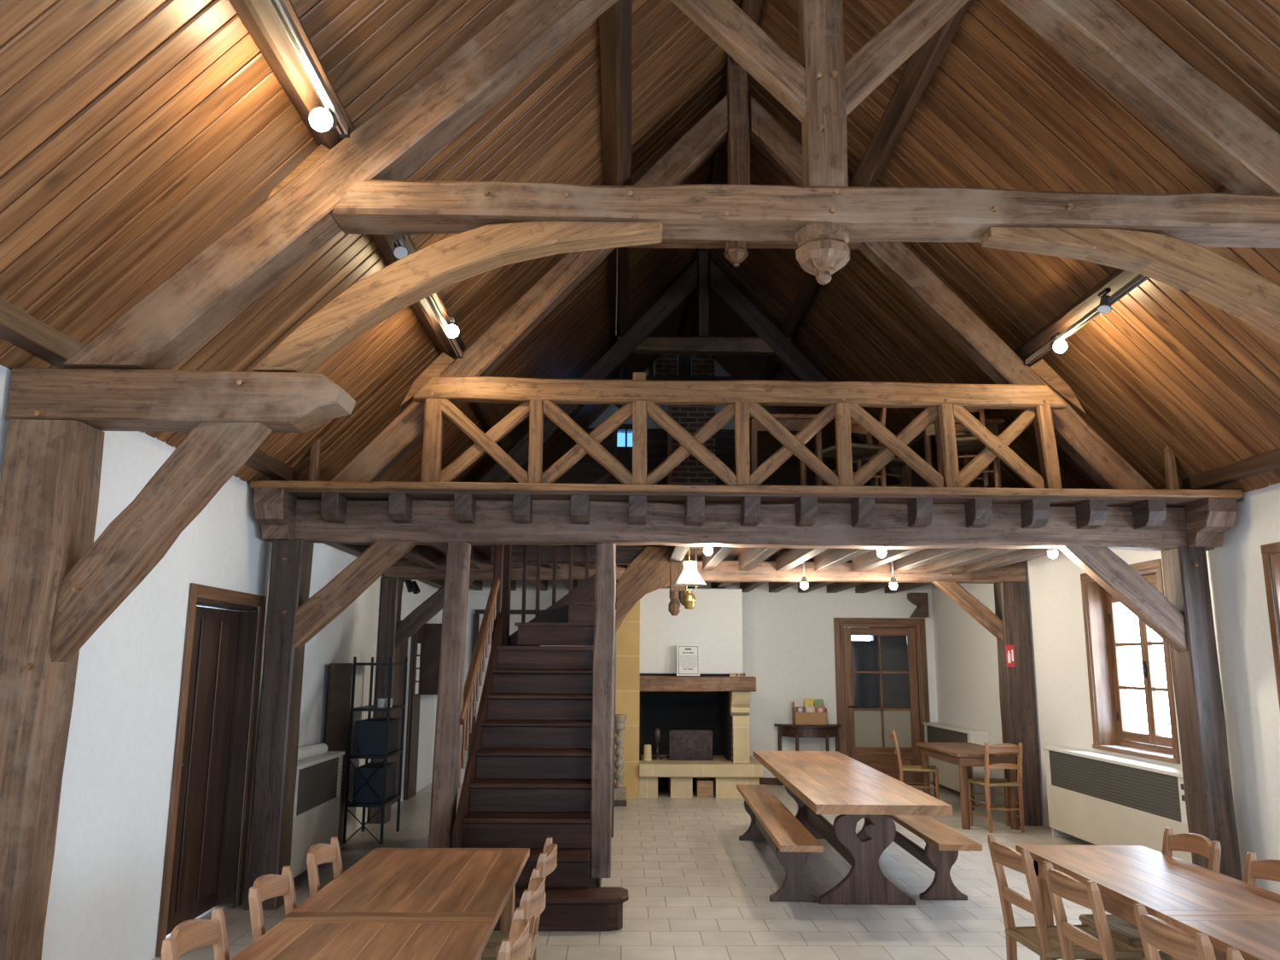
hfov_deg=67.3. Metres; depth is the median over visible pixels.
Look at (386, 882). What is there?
dining table
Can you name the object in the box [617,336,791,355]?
beam
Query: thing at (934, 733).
grille
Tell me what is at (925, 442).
table
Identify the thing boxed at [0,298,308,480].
wall plate
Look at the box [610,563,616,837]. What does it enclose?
post
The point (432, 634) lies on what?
upper cabinet
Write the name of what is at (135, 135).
ceiling
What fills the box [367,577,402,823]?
wall post
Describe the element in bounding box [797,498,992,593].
joist
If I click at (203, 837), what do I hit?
door
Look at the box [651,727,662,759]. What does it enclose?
andiron
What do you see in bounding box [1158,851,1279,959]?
chair
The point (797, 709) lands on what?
leaflet
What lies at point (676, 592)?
post
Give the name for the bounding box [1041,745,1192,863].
radiator cover
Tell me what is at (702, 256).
post
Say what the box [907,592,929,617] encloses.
corbel
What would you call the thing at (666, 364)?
brick wall
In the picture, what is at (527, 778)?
staircase
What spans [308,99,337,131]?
spotlight
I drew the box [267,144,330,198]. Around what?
cleat
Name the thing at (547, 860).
chair
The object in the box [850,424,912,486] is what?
chair
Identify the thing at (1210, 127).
rafter
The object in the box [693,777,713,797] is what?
wooden crate
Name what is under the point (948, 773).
radiator cover
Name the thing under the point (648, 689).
fireplace
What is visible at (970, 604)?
brace
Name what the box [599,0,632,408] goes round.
purlin
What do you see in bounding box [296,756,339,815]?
grille
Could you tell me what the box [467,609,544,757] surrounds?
trim
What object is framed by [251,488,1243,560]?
floor
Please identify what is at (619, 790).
twisted column
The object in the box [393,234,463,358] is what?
track
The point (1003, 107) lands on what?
ceiling
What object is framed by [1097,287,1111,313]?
spotlight
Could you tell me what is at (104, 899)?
wall
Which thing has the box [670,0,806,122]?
strut
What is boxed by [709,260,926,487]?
rafter
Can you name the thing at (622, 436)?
window
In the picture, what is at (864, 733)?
door
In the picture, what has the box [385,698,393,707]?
cup
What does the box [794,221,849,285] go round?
pendant
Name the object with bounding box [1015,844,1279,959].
dining table
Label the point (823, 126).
post
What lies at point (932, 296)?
rafter
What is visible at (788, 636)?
wall
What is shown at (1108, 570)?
brace
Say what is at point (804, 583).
light
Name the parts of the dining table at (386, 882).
leg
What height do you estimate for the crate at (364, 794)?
0.314 m
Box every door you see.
[155,582,266,957]
[406,625,424,799]
[833,617,930,785]
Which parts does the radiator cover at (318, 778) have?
panel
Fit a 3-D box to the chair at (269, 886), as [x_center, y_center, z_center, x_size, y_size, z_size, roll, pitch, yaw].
[-1.142,1.882,3.451,0.517,0.870,0.444,1,-11,-2]
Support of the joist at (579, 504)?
on the beam at (433, 522)
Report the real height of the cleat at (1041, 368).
0.429 m
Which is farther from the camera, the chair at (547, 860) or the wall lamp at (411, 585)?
the wall lamp at (411, 585)
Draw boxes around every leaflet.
[794,698,803,706]
[795,707,804,712]
[803,698,813,706]
[805,706,814,712]
[814,698,823,706]
[815,707,825,712]
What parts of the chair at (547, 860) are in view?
seat, leg, leg, rail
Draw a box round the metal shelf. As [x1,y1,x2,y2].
[342,657,407,843]
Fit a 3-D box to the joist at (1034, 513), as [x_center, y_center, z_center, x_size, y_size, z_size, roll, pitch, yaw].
[2.784,0.878,10.269,0.123,0.180,7.050,1,-11,-1]
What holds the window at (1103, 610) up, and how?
in the wall at (966, 652)
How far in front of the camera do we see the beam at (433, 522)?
6.97 m
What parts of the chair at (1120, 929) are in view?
seat, leg, rail, leg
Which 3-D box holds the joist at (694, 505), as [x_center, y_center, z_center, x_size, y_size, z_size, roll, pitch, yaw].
[0.334,0.856,10.231,0.129,0.180,7.050,1,-11,-1]
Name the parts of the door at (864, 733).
panel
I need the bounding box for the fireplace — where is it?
[614,587,762,797]
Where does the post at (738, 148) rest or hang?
on the beam at (666, 243)
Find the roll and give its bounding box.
[297,743,327,760]
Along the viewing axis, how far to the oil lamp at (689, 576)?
7.56 m
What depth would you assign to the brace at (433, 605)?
10.30 m
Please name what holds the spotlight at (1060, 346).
attached to the track at (1137, 280)
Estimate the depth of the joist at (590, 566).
10.13 m
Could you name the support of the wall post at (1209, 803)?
on the floor at (697, 891)
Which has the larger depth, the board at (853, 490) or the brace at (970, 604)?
the brace at (970, 604)
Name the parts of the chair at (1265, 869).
seat, leg, rail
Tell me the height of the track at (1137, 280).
0.037 m
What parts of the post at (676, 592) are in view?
knob, knob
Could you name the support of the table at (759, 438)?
on the floor at (675, 497)
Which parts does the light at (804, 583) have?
stem, bulb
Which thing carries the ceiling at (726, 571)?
on the wall post at (1016, 691)
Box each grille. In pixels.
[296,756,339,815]
[926,725,967,742]
[1048,750,1181,822]
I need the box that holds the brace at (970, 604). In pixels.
[931,581,1003,639]
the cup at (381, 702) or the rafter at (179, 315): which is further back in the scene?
the cup at (381, 702)
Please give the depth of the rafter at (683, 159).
7.26 m
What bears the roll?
on the radiator cover at (318, 778)
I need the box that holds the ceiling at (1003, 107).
[692,0,1279,493]
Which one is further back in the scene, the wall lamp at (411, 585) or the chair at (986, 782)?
the wall lamp at (411, 585)
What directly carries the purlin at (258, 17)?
attached to the ceiling at (135, 135)
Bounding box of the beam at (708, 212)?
[331,180,1279,248]
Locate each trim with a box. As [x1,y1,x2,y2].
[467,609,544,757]
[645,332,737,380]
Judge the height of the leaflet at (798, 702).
0.330 m
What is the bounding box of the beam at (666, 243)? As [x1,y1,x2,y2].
[619,238,861,250]
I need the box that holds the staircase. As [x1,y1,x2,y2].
[452,462,628,930]
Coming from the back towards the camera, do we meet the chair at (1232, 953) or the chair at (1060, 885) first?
the chair at (1060, 885)
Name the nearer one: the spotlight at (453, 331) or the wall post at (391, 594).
the spotlight at (453, 331)
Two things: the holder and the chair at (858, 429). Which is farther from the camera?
the holder
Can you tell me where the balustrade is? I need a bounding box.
[413,376,1066,488]
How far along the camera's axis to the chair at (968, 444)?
7.38 m
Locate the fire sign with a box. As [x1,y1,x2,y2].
[1005,645,1015,666]
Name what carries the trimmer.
on the post at (612, 834)
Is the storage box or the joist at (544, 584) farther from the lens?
the joist at (544, 584)
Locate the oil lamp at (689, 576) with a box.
[672,546,706,609]
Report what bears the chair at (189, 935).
on the floor at (697, 891)
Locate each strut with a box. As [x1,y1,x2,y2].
[307,437,321,481]
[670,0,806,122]
[844,0,969,116]
[1163,445,1179,488]
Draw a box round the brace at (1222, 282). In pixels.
[981,226,1279,343]
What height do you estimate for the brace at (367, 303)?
0.705 m
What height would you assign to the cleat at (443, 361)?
0.429 m
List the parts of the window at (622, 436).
pane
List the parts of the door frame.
architrave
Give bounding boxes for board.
[249,480,1242,498]
[325,663,353,846]
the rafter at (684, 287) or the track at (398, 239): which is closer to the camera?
the track at (398, 239)
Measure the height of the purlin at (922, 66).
0.218 m
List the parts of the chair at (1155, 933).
leg, rail, leg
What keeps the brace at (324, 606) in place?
attached to the wall post at (270, 845)
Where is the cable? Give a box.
[615,247,617,335]
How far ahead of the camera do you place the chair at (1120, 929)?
4.50 m
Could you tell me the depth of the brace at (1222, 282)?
4.29 m
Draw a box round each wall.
[0,365,438,959]
[430,354,937,783]
[655,354,714,376]
[930,482,1279,894]
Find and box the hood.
[640,587,743,674]
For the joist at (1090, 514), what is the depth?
8.77 m
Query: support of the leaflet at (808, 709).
in the holder
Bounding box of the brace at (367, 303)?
[251,220,662,372]
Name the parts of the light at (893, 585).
stem, bulb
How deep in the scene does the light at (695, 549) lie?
9.93 m
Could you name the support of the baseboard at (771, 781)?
attached to the wall at (788, 636)
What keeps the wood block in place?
on the balustrade
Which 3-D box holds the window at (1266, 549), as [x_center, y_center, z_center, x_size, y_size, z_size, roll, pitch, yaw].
[4.436,1.100,5.812,0.330,1.580,1.370,1,-11,-1]
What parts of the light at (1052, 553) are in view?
bulb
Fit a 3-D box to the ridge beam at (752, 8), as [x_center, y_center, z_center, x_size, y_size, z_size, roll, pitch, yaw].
[0.845,-3.857,5.196,0.146,0.186,18.710,1,-11,-1]
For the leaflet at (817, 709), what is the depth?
13.16 m
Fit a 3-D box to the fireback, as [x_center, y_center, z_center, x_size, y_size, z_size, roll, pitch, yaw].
[0.658,3.417,12.400,0.560,0.385,0.071,1,-11,-1]
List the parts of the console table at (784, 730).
leg, leg, leg, leg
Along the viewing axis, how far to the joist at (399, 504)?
6.81 m
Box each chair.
[161,907,229,959]
[248,865,296,942]
[306,837,343,896]
[481,837,557,959]
[496,907,529,959]
[518,867,545,959]
[813,407,886,486]
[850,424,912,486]
[890,729,939,799]
[934,408,999,488]
[967,742,1024,832]
[987,834,1144,959]
[1042,861,1116,959]
[1078,827,1221,959]
[1134,903,1215,959]
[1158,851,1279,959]
[1226,947,1244,959]
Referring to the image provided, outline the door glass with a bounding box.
[851,635,909,708]
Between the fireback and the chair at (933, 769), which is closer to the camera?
the chair at (933, 769)
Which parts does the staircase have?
handrail, newel post, newel post, panel, handrail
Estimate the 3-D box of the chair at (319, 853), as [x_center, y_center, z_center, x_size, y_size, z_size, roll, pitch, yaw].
[-1.153,1.997,4.060,0.517,0.870,0.444,1,-11,-2]
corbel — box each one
[253,487,296,540]
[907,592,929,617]
[1184,497,1237,547]
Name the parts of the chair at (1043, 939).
leg, rail, leg, seat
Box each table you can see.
[230,917,494,959]
[284,847,529,959]
[749,413,823,485]
[753,750,952,904]
[773,723,840,785]
[901,418,1004,488]
[915,742,1019,829]
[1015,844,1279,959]
[1167,915,1279,959]
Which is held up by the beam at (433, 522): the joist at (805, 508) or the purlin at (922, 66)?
the joist at (805, 508)
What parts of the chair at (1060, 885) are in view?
leg, rail, leg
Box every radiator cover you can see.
[290,750,345,878]
[922,721,992,804]
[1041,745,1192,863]
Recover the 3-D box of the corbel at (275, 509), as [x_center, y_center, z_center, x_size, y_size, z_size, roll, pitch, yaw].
[-2.577,0.243,6.780,0.200,0.330,0.300,1,-11,-1]
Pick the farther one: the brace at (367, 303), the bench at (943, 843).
the bench at (943, 843)
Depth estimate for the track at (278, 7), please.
3.62 m
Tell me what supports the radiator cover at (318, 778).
on the floor at (697, 891)
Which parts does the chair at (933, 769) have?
rail, leg, seat, leg, leg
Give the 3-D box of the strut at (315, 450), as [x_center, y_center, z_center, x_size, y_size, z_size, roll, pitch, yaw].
[-2.387,-0.127,7.057,0.070,0.392,0.069,1,-11,-1]
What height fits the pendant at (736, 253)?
0.190 m
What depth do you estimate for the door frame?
11.52 m
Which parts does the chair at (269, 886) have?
leg, rail, leg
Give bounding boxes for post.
[0,418,104,959]
[243,539,314,910]
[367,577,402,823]
[427,542,471,848]
[589,543,616,878]
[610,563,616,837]
[668,557,689,616]
[697,250,709,337]
[726,55,750,248]
[797,0,848,186]
[993,581,1041,826]
[1161,546,1242,881]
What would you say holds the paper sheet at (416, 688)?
attached to the door at (418, 637)
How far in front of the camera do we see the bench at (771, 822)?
6.99 m
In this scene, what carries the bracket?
attached to the post at (612, 834)
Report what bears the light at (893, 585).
hanging from the floor at (675, 497)
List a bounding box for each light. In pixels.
[694,548,697,569]
[703,546,713,555]
[800,561,808,589]
[876,549,886,558]
[889,560,897,589]
[1047,548,1058,558]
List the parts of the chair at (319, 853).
leg, rail, leg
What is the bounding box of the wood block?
[633,372,645,380]
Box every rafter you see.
[62,0,618,370]
[330,94,727,481]
[477,259,696,482]
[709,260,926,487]
[749,96,1154,488]
[999,0,1279,194]
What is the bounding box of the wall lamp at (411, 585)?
[402,579,420,593]
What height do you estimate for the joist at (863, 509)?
0.180 m
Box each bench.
[736,784,823,901]
[856,814,982,900]
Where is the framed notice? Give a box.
[676,644,699,675]
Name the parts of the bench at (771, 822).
seat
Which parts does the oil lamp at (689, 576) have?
lamp shade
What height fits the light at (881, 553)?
0.366 m
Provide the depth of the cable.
7.26 m
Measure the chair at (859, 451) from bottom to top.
0.870 m
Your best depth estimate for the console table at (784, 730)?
13.03 m
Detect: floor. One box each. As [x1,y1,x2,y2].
[151,783,1159,959]
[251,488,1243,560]
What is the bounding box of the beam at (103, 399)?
[5,366,355,432]
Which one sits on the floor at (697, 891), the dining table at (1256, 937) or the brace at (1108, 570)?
the dining table at (1256, 937)
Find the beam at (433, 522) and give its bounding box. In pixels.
[263,499,1214,551]
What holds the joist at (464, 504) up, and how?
on the beam at (433, 522)
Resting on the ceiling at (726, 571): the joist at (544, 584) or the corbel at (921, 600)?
the joist at (544, 584)
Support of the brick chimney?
on the floor at (675, 497)
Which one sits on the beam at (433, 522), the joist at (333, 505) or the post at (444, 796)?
the joist at (333, 505)
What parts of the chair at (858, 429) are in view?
rail, leg, leg, seat, leg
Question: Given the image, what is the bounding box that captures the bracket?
[615,546,669,634]
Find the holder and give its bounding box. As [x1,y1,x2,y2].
[791,702,827,725]
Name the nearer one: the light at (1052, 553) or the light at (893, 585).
the light at (1052, 553)
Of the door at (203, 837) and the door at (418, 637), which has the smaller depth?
the door at (203, 837)
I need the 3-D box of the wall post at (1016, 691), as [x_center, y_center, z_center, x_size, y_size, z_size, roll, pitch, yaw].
[4.050,2.373,10.329,0.291,2.520,0.250,1,-11,-1]
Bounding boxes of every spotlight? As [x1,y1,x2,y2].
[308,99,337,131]
[392,234,408,258]
[445,317,459,337]
[1049,332,1067,353]
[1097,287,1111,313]
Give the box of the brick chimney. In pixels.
[667,404,715,485]
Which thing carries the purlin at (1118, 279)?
attached to the ceiling at (1003, 107)
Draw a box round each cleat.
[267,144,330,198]
[400,352,454,409]
[1029,358,1086,416]
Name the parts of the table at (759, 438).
leg, leg, leg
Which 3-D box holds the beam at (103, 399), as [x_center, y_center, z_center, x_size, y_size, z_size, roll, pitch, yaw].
[-1.961,-0.345,4.147,1.400,0.225,0.252,1,-11,-1]
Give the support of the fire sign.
attached to the wall post at (1016, 691)
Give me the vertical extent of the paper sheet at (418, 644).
0.140 m
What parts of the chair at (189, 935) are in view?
leg, rail, leg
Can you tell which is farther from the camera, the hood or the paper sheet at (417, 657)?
the hood
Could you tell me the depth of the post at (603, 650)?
6.73 m
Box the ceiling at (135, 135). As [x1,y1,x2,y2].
[0,0,739,482]
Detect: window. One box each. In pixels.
[611,424,632,452]
[1080,558,1180,763]
[1260,541,1279,709]
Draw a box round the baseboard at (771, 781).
[759,777,784,785]
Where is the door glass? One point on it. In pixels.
(893, 648)
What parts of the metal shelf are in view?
cross rod, cross rod, cross rod, cross rod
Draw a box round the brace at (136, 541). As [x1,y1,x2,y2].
[50,421,272,662]
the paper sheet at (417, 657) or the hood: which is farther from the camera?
the hood
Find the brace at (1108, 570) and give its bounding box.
[1058,545,1186,652]
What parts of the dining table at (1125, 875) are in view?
leg, leg, leg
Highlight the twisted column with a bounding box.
[613,714,626,806]
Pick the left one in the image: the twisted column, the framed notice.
the twisted column
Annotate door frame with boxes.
[391,620,414,804]
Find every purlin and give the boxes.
[229,0,528,482]
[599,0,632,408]
[756,0,972,380]
[863,185,1233,485]
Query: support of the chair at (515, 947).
on the floor at (697, 891)
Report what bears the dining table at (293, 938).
on the floor at (697, 891)
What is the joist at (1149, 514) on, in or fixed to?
on the beam at (433, 522)
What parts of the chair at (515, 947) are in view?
leg, leg, rail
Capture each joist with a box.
[320,493,482,590]
[388,493,516,590]
[453,494,476,523]
[511,563,547,590]
[512,494,532,523]
[548,564,577,589]
[570,494,589,524]
[588,564,595,569]
[628,495,646,524]
[668,495,704,562]
[685,496,761,588]
[710,497,817,588]
[739,497,875,592]
[768,498,932,592]
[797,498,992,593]
[826,499,1049,593]
[855,499,1107,593]
[884,500,1166,593]
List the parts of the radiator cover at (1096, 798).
panel, panel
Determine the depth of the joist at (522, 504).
6.76 m
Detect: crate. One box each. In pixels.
[352,762,396,802]
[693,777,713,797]
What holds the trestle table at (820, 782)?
on the floor at (697, 891)
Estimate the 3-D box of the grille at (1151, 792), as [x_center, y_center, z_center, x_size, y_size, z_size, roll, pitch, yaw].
[4.028,2.600,8.296,0.014,0.330,2.230,1,-11,-1]
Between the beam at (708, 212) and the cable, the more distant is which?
the cable
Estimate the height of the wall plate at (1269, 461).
0.124 m
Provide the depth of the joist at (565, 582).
12.14 m
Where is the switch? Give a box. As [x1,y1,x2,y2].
[1180,784,1185,801]
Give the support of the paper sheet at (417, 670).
attached to the door at (418, 637)
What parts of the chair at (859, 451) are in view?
seat, leg, leg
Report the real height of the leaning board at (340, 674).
1.620 m
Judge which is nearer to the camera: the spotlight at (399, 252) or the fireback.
the spotlight at (399, 252)
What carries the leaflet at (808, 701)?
in the holder
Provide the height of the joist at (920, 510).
0.180 m
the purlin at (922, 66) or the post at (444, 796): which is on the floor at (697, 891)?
the post at (444, 796)
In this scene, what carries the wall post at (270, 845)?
on the floor at (697, 891)
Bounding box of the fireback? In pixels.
[669,729,712,760]
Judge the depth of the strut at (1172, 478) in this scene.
7.13 m
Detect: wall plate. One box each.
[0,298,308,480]
[325,543,444,588]
[1154,447,1279,489]
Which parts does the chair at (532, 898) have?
leg, leg, rail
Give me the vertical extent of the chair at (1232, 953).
0.870 m
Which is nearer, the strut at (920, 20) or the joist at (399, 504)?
the strut at (920, 20)
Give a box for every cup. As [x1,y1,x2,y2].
[377,698,385,708]
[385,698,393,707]
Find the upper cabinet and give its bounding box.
[420,623,442,694]
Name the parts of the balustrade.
post, post, post, handrail, post, post, post, post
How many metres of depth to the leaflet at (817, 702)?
13.26 m
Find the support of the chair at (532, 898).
on the floor at (697, 891)
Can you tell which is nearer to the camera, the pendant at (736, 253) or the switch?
the switch
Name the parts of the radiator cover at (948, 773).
panel, panel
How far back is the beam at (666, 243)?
7.49 m
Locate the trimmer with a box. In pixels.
[490,545,646,564]
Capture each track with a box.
[267,0,350,138]
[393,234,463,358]
[1023,273,1147,365]
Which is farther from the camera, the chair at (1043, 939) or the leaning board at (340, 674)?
the leaning board at (340, 674)
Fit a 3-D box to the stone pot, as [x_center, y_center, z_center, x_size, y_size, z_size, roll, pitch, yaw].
[0.098,3.505,12.368,0.118,0.194,0.118,1,-11,-1]
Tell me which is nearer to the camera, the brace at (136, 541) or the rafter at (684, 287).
the brace at (136, 541)
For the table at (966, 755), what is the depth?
9.86 m
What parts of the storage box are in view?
lid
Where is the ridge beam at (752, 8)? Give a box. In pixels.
[681,0,762,337]
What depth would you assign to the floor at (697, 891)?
6.82 m
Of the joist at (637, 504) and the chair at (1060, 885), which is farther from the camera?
the joist at (637, 504)
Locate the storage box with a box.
[355,717,400,755]
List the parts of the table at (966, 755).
leg, leg, leg, leg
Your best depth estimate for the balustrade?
6.93 m
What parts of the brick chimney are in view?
corner post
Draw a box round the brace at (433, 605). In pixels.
[395,578,475,647]
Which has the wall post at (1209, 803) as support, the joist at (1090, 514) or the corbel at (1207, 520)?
the corbel at (1207, 520)
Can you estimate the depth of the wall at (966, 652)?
8.50 m
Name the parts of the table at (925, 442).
leg, leg, leg, leg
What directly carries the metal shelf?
on the floor at (697, 891)
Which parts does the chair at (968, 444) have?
leg, leg, seat, rail, leg, leg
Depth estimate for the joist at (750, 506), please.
6.92 m
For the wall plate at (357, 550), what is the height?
0.123 m
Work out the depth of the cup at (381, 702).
9.12 m
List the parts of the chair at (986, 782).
leg, leg, seat, rail, leg, leg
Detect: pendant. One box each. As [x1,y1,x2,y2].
[723,240,748,267]
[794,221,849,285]
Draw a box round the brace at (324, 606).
[293,541,416,648]
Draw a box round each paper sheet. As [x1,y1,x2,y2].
[414,681,418,693]
[415,669,419,680]
[416,656,419,667]
[417,643,420,654]
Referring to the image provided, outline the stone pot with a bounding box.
[643,744,651,761]
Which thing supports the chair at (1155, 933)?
on the floor at (697, 891)
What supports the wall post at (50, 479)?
on the floor at (697, 891)

